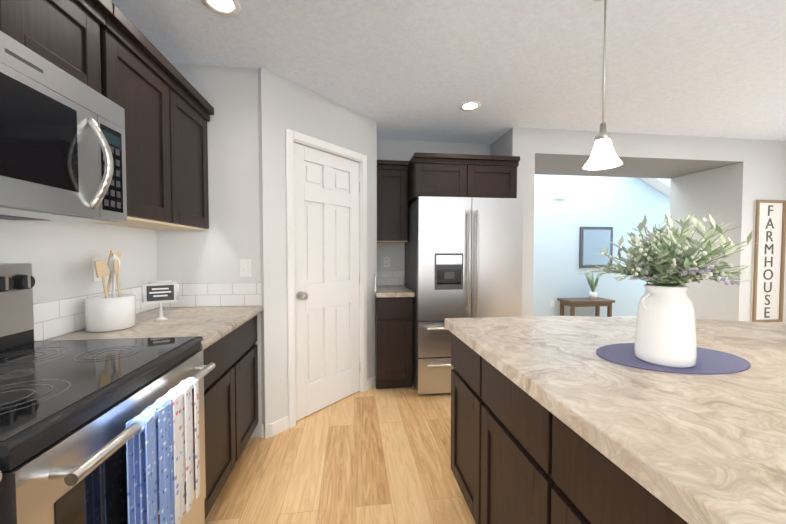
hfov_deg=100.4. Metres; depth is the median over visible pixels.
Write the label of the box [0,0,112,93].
upper cabinet
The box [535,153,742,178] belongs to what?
soffit
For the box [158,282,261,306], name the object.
backsplash
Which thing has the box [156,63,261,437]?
wall
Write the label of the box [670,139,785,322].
wall
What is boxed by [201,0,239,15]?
recessed light
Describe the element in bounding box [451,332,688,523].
kitchen island
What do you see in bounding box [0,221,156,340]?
wall
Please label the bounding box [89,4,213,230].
upper cabinet
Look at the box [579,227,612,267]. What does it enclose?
mirror
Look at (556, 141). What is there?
wall
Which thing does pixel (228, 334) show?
base cabinet
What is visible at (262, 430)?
baseboard
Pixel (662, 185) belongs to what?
ceiling
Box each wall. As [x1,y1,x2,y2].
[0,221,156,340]
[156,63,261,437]
[258,67,376,438]
[377,139,490,285]
[491,127,534,316]
[533,174,669,316]
[535,128,743,160]
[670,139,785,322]
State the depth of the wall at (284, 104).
2.26 m
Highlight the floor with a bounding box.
[205,382,475,523]
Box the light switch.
[240,259,250,276]
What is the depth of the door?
2.60 m
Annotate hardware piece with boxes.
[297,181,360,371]
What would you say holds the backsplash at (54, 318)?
attached to the wall at (59, 256)
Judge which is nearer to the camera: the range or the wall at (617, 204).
the range
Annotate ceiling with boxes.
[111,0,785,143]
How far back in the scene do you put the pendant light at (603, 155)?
1.48 m
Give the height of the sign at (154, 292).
0.205 m
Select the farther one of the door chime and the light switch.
the door chime
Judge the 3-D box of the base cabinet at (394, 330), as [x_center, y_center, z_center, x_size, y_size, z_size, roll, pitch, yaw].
[-0.017,0.704,3.213,0.337,0.890,0.667,0,2,-7]
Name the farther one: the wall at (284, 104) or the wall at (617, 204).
the wall at (617, 204)
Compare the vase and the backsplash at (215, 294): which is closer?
the vase
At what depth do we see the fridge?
2.81 m
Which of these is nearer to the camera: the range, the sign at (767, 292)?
the range
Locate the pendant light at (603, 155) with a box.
[583,0,622,169]
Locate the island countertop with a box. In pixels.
[444,316,785,523]
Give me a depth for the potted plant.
5.54 m
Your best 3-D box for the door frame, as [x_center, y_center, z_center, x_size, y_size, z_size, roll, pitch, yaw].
[-0.486,0.119,2.606,0.015,2.096,0.817,1,2,38]
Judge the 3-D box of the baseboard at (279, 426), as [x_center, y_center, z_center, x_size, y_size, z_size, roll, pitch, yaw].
[-0.491,1.122,2.633,0.013,0.090,1.073,1,2,38]
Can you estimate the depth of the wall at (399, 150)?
3.53 m
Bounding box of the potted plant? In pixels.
[585,272,599,298]
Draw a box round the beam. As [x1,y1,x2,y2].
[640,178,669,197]
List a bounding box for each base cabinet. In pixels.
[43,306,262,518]
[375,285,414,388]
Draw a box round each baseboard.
[261,423,270,437]
[271,376,375,436]
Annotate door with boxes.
[294,143,359,420]
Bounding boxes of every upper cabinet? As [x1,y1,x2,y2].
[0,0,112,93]
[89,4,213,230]
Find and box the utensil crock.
[85,250,135,331]
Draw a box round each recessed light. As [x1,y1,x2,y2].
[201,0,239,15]
[459,101,480,110]
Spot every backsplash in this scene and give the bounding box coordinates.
[33,286,157,340]
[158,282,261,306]
[374,271,402,291]
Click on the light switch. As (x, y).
(245, 267)
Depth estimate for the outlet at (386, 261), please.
3.52 m
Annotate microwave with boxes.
[0,31,126,222]
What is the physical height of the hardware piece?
1.690 m
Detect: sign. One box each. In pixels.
[141,280,178,320]
[751,200,785,321]
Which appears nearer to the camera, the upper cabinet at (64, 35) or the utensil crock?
the upper cabinet at (64, 35)
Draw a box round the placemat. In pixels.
[596,343,750,374]
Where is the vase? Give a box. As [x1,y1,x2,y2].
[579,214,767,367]
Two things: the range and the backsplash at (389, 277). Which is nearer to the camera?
the range
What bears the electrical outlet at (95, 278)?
attached to the wall at (59, 256)
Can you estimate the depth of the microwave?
0.94 m
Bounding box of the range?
[0,263,214,523]
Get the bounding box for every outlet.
[92,258,103,281]
[384,257,389,266]
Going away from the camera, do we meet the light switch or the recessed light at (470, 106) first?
the light switch
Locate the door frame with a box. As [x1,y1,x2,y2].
[286,129,366,427]
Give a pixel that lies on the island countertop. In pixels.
(697, 449)
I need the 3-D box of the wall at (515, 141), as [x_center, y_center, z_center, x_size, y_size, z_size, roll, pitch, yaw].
[1.210,-0.082,3.582,0.230,2.440,0.800,0,2,-7]
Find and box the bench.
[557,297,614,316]
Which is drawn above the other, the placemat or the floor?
the placemat
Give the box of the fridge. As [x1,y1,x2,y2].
[405,196,522,393]
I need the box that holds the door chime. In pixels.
[555,192,564,198]
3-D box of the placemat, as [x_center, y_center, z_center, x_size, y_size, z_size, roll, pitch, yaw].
[0.933,0.320,1.109,0.470,0.003,0.320,0,2,-7]

